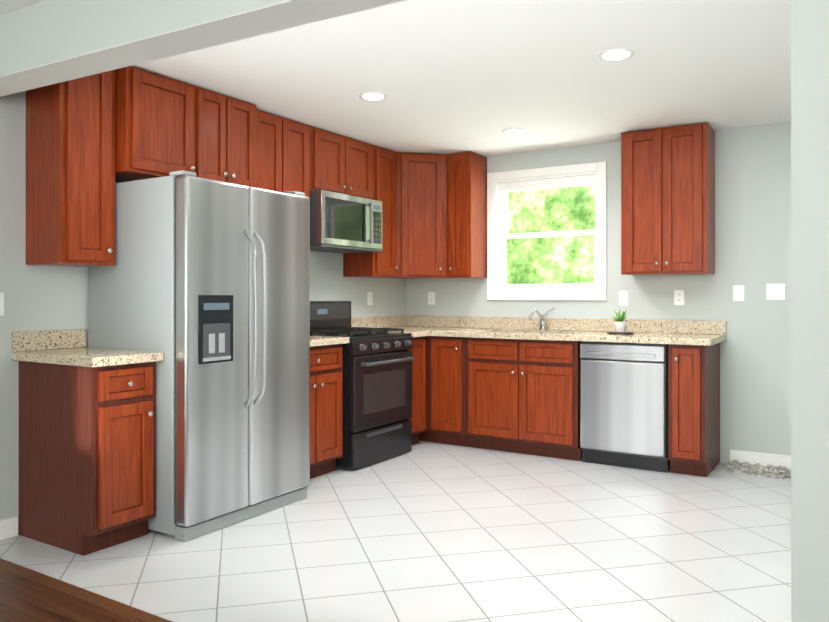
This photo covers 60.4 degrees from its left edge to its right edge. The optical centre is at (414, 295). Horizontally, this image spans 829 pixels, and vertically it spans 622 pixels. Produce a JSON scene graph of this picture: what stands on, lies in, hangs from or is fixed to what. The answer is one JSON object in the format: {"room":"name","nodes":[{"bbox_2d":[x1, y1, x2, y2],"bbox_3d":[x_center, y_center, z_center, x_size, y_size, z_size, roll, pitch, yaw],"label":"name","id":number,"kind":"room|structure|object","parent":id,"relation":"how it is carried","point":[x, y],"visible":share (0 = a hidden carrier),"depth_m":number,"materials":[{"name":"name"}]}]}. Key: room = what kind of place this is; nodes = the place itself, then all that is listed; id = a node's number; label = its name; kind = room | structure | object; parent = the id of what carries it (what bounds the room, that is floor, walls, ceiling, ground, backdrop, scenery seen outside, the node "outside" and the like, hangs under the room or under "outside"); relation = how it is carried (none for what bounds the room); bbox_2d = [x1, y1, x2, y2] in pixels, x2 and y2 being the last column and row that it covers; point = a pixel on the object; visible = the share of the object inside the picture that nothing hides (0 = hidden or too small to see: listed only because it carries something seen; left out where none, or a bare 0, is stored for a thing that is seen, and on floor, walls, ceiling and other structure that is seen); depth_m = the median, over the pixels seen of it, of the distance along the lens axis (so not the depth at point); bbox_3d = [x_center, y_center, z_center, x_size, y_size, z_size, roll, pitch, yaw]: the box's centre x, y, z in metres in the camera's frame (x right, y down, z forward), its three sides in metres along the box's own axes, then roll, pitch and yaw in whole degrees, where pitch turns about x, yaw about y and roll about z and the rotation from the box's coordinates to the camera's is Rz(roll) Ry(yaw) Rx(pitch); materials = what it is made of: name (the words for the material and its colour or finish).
{"room":"kitchen","nodes":[
{"label":"kitchen","id":0,"kind":"room"},
{"bbox_2d":[0,558,171,621],"bbox_3d":[-1.507,1.235,0.385,4.500,0.068,4.460,0,0,32],"label":"floor","id":1,"kind":"structure","parent":0,"point":[28,595],"depth_m":2.79,"materials":[{"name":"brown wood"}]},
{"bbox_2d":[0,0,404,96],"bbox_3d":[-0.637,-1.085,2.540,3.525,0.267,0.346,0,0,32],"label":"header beam","id":2,"kind":"structure","parent":0,"point":[46,43],"depth_m":2.75,"materials":[{"name":"grey paint"}]},
{"bbox_2d":[0,91,405,534],"bbox_3d":[-2.306,-0.003,3.257,0.120,2.430,8.460,0,0,32],"label":"wall","id":3,"kind":"structure","parent":0,"point":[40,297],"depth_m":3.63,"materials":[{"name":"grey paint"}]},
{"bbox_2d":[0,293,3,315],"bbox_3d":[-2.064,0.042,3.518,0.008,0.115,0.075,0,0,32],"label":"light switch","id":4,"kind":"object","parent":3,"relation":"attached to","point":[1,304],"visible":1,"depth_m":3.54,"materials":[{"name":"white plastic"}]},
{"bbox_2d":[0,516,17,539],"bbox_3d":[-3.258,1.160,1.625,0.014,0.100,4.685,0,0,32],"label":"baseboard","id":5,"kind":"structure","parent":3,"relation":"attached to","point":[9,527],"depth_m":3.56,"materials":[{"name":"white"}]},
{"bbox_2d":[26,70,114,266],"bbox_3d":[-1.758,-0.683,3.678,0.354,1.050,0.305,0,0,32],"label":"upper cabinet","id":6,"kind":"object","parent":3,"relation":"attached to","point":[70,172],"visible":0.75,"depth_m":3.58,"materials":[{"name":"brown wood"}]},
{"bbox_2d":[115,66,255,186],"bbox_3d":[-1.388,-0.930,4.197,0.424,0.555,0.937,0,0,32],"label":"upper cabinet","id":7,"kind":"object","parent":3,"relation":"attached to","point":[165,126],"visible":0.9,"depth_m":3.99,"materials":[{"name":"brown wood"}]},
{"bbox_2d":[256,109,309,197],"bbox_3d":[-1.006,-0.681,4.866,0.354,1.050,0.597,0,0,32],"label":"upper cabinet","id":8,"kind":"object","parent":3,"relation":"attached to","point":[282,154],"visible":0.23,"depth_m":4.80,"materials":[{"name":"brown wood"}]},
{"bbox_2d":[310,126,372,199],"bbox_3d":[-0.642,-0.978,5.442,0.354,0.455,0.760,0,0,32],"label":"upper cabinet","id":9,"kind":"object","parent":3,"relation":"attached to","point":[341,164],"visible":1,"depth_m":5.32,"materials":[{"name":"brown wood"}]},
{"bbox_2d":[310,189,382,253],"bbox_3d":[-0.603,-0.546,5.417,0.445,0.400,0.750,0,0,32],"label":"over-the-range microwave","id":10,"kind":"object","parent":9,"relation":"attached to","point":[342,223],"visible":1,"depth_m":5.25,"materials":[{"name":"metal"}]},
{"bbox_2d":[367,292,371,304],"bbox_3d":[-0.386,0.025,6.172,0.008,0.115,0.075,0,0,32],"label":"outlet","id":11,"kind":"object","parent":3,"relation":"attached to","point":[369,298],"visible":1,"depth_m":6.16,"materials":[{"name":"white plastic"}]},
{"bbox_2d":[343,145,397,277],"bbox_3d":[-0.347,-0.680,5.908,0.354,1.050,0.338,0,0,32],"label":"upper cabinet","id":12,"kind":"object","parent":3,"relation":"attached to","point":[373,264],"visible":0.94,"depth_m":5.82,"materials":[{"name":"brown wood"}]},
{"bbox_2d":[0,441,790,621],"bbox_3d":[0.754,1.243,3.960,4.500,0.060,4.000,0,0,32],"label":"floor","id":13,"kind":"structure","parent":0,"point":[423,531],"depth_m":3.36,"materials":[{"name":"white tile"}]},
{"bbox_2d":[19,361,155,555],"bbox_3d":[-1.632,0.770,3.585,0.664,0.885,0.355,0,0,32],"label":"base cabinet","id":14,"kind":"object","parent":13,"relation":"on","point":[87,460],"visible":1,"depth_m":3.43,"materials":[{"name":"brown wood"}]},
{"bbox_2d":[12,329,162,366],"bbox_3d":[-1.639,0.254,3.571,0.668,0.144,0.393,0,0,32],"label":"countertop","id":15,"kind":"structure","parent":14,"relation":"on","point":[64,347],"depth_m":3.57,"materials":[{"name":"stone"}]},
{"bbox_2d":[88,170,309,541],"bbox_3d":[-1.167,0.298,4.060,0.886,1.830,0.930,0,0,32],"label":"fridge","id":16,"kind":"object","parent":13,"relation":"on","point":[203,285],"visible":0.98,"depth_m":3.71,"materials":[{"name":"metal"}]},
{"bbox_2d":[310,344,342,478],"bbox_3d":[-0.882,0.771,4.798,0.634,0.885,0.618,0,0,32],"label":"base cabinet","id":17,"kind":"object","parent":13,"relation":"on","point":[326,406],"visible":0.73,"depth_m":4.76,"materials":[{"name":"brown wood"}]},
{"bbox_2d":[310,335,348,346],"bbox_3d":[-0.879,0.256,4.800,0.638,0.144,0.620,0,0,32],"label":"countertop","id":18,"kind":"structure","parent":17,"relation":"on","point":[323,340],"depth_m":4.73,"materials":[{"name":"stone"}]},
{"bbox_2d":[310,301,414,470],"bbox_3d":[-0.468,0.629,5.359,0.728,1.170,0.756,0,0,32],"label":"range","id":19,"kind":"object","parent":13,"relation":"on","point":[377,393],"visible":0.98,"depth_m":5.16,"materials":[{"name":"black metal"}]},
{"bbox_2d":[409,336,425,444],"bbox_3d":[-0.234,0.772,5.855,0.600,0.885,0.323,0,0,32],"label":"cabinet filler","id":20,"kind":"object","parent":13,"relation":"on","point":[418,418],"visible":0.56,"depth_m":5.75,"materials":[{"name":"brown wood"}]},
{"bbox_2d":[419,336,469,446],"bbox_3d":[0.150,0.772,6.142,0.943,0.885,0.634,0,0,32],"label":"base cabinet","id":21,"kind":"object","parent":13,"relation":"on","point":[445,390],"visible":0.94,"depth_m":5.76,"materials":[{"name":"brown wood"}]},
{"bbox_2d":[351,307,726,345],"bbox_3d":[0.848,0.308,5.528,2.778,0.429,0.926,0,0,32],"label":"countertop","id":22,"kind":"structure","parent":21,"relation":"on","point":[678,332],"depth_m":5.64,"materials":[{"name":"stone"}]},
{"bbox_2d":[607,308,633,334],"bbox_3d":[1.509,0.185,5.267,0.210,0.196,0.196,0,0,32],"label":"potted plant","id":23,"kind":"object","parent":22,"relation":"on","point":[620,325],"visible":1,"depth_m":5.23,"materials":[{"name":"green plant"}]},
{"bbox_2d":[466,337,580,460],"bbox_3d":[0.940,0.772,5.643,0.915,0.885,0.634,0,0,32],"label":"base cabinet","id":24,"kind":"object","parent":13,"relation":"on","point":[522,396],"visible":0.96,"depth_m":5.39,"materials":[{"name":"brown wood"}]},
{"bbox_2d":[580,341,669,472],"bbox_3d":[1.598,0.772,5.229,0.600,0.883,0.620,0,0,32],"label":"dishwasher","id":25,"kind":"object","parent":13,"relation":"on","point":[623,404],"visible":0.94,"depth_m":4.97,"materials":[{"name":"metal"}]},
{"bbox_2d":[668,343,719,476],"bbox_3d":[1.962,0.771,4.996,0.235,0.885,0.634,0,0,32],"label":"base cabinet","id":26,"kind":"object","parent":13,"relation":"on","point":[693,410],"visible":1,"depth_m":4.79,"materials":[{"name":"brown wood"}]},
{"bbox_2d":[720,460,790,478],"bbox_3d":[2.390,1.197,4.909,0.530,0.034,0.320,0,0,32],"label":"pebbles","id":27,"kind":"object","parent":13,"relation":"on","point":[757,469],"depth_m":4.87,"materials":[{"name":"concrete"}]},
{"bbox_2d":[0,0,790,156],"bbox_3d":[-0.470,-1.244,2.027,4.540,0.050,8.580,0,0,32],"label":"ceiling","id":28,"kind":"structure","parent":0,"point":[458,76],"depth_m":3.85,"materials":[{"name":"white paint"}]},
{"bbox_2d":[359,92,386,100],"bbox_3d":[-0.251,-1.212,4.337,0.170,0.010,0.170,0,0,32],"label":"recessed light","id":29,"kind":"object","parent":28,"relation":"in","point":[373,96],"visible":1,"depth_m":4.32,"materials":[{"name":"white"}]},
{"bbox_2d":[502,128,524,133],"bbox_3d":[0.731,-1.211,5.254,0.170,0.010,0.170,0,0,32],"label":"recessed light","id":30,"kind":"object","parent":28,"relation":"in","point":[513,131],"visible":1,"depth_m":5.24,"materials":[{"name":"white"}]},
{"bbox_2d":[599,48,633,60],"bbox_3d":[1.018,-1.212,3.594,0.170,0.010,0.170,0,0,32],"label":"recessed light","id":31,"kind":"object","parent":28,"relation":"in","point":[615,54],"visible":0.98,"depth_m":3.58,"materials":[{"name":"white"}]},
{"bbox_2d":[406,121,790,462],"bbox_3d":[1.831,-0.001,5.551,4.420,2.430,0.160,0,0,32],"label":"wall","id":32,"kind":"structure","parent":0,"point":[753,209],"depth_m":5.16,"materials":[{"name":"grey paint"}]},
{"bbox_2d":[374,152,448,278],"bbox_3d":[0.016,-0.680,6.242,0.610,1.050,0.610,0,0,32],"label":"upper cabinet","id":33,"kind":"object","parent":32,"relation":"attached to","point":[421,215],"visible":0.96,"depth_m":6.03,"materials":[{"name":"brown wood"}]},
{"bbox_2d":[428,292,434,304],"bbox_3d":[0.155,0.025,6.511,0.075,0.115,0.008,0,0,32],"label":"outlet","id":34,"kind":"object","parent":32,"relation":"attached to","point":[431,298],"visible":1,"depth_m":6.51,"materials":[{"name":"white plastic"}]},
{"bbox_2d":[447,152,486,277],"bbox_3d":[0.442,-0.680,6.124,0.228,1.050,0.354,0,0,32],"label":"upper cabinet","id":35,"kind":"object","parent":32,"relation":"attached to","point":[466,214],"visible":1,"depth_m":6.02,"materials":[{"name":"brown wood"}]},
{"bbox_2d":[487,161,606,300],"bbox_3d":[1.121,-0.513,5.991,1.050,1.105,0.178,0,0,32],"label":"window unit","id":36,"kind":"structure","parent":32,"relation":"in","point":[498,286],"depth_m":5.97,"materials":[{"name":"white"}]},
{"bbox_2d":[618,291,627,304],"bbox_3d":[1.634,0.019,5.576,0.075,0.115,0.008,0,0,32],"label":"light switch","id":37,"kind":"object","parent":32,"relation":"attached to","point":[622,297],"visible":1,"depth_m":5.57,"materials":[{"name":"white plastic"}]},
{"bbox_2d":[621,123,714,275],"bbox_3d":[1.853,-0.681,5.232,0.600,1.050,0.354,0,0,32],"label":"upper cabinet","id":38,"kind":"object","parent":32,"relation":"attached to","point":[667,200],"visible":1,"depth_m":5.10,"materials":[{"name":"brown wood"}]},
{"bbox_2d":[674,290,684,304],"bbox_3d":[1.989,0.014,5.351,0.075,0.115,0.008,0,0,32],"label":"electrical outlet","id":39,"kind":"object","parent":32,"relation":"attached to","point":[679,297],"visible":1,"depth_m":5.35,"materials":[{"name":"white plastic"}]},
{"bbox_2d":[733,285,743,300],"bbox_3d":[2.333,-0.016,5.129,0.075,0.115,0.016,0,0,32],"label":"light switch","id":40,"kind":"object","parent":32,"relation":"attached to","point":[738,292],"visible":1,"depth_m":5.13,"materials":[{"name":"white plastic"}]},
{"bbox_2d":[730,449,790,469],"bbox_3d":[2.457,1.164,5.052,0.410,0.100,0.014,0,0,32],"label":"baseboard","id":41,"kind":"structure","parent":32,"relation":"attached to","point":[763,459],"depth_m":5.04,"materials":[{"name":"white"}]},
{"bbox_2d":[766,284,784,299],"bbox_3d":[2.536,-0.026,5.001,0.120,0.115,0.016,0,0,32],"label":"double light switch","id":42,"kind":"object","parent":32,"relation":"attached to","point":[775,291],"visible":1,"depth_m":5.00,"materials":[{"name":"white plastic"}]},
{"bbox_2d":[791,0,828,621],"bbox_3d":[1.233,-0.005,1.454,0.810,2.430,0.185,0,0,32],"label":"wall","id":43,"kind":"structure","parent":0,"point":[809,310],"depth_m":1.57,"materials":[{"name":"grey paint"}]},
{"label":"outside","id":44,"kind":"structure","parent":0,"visible":0},
{"bbox_2d":[507,184,594,283],"bbox_3d":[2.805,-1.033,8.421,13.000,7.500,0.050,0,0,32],"label":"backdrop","id":45,"kind":"structure","parent":44,"point":[564,213],"depth_m":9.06,"materials":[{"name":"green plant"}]}
]}

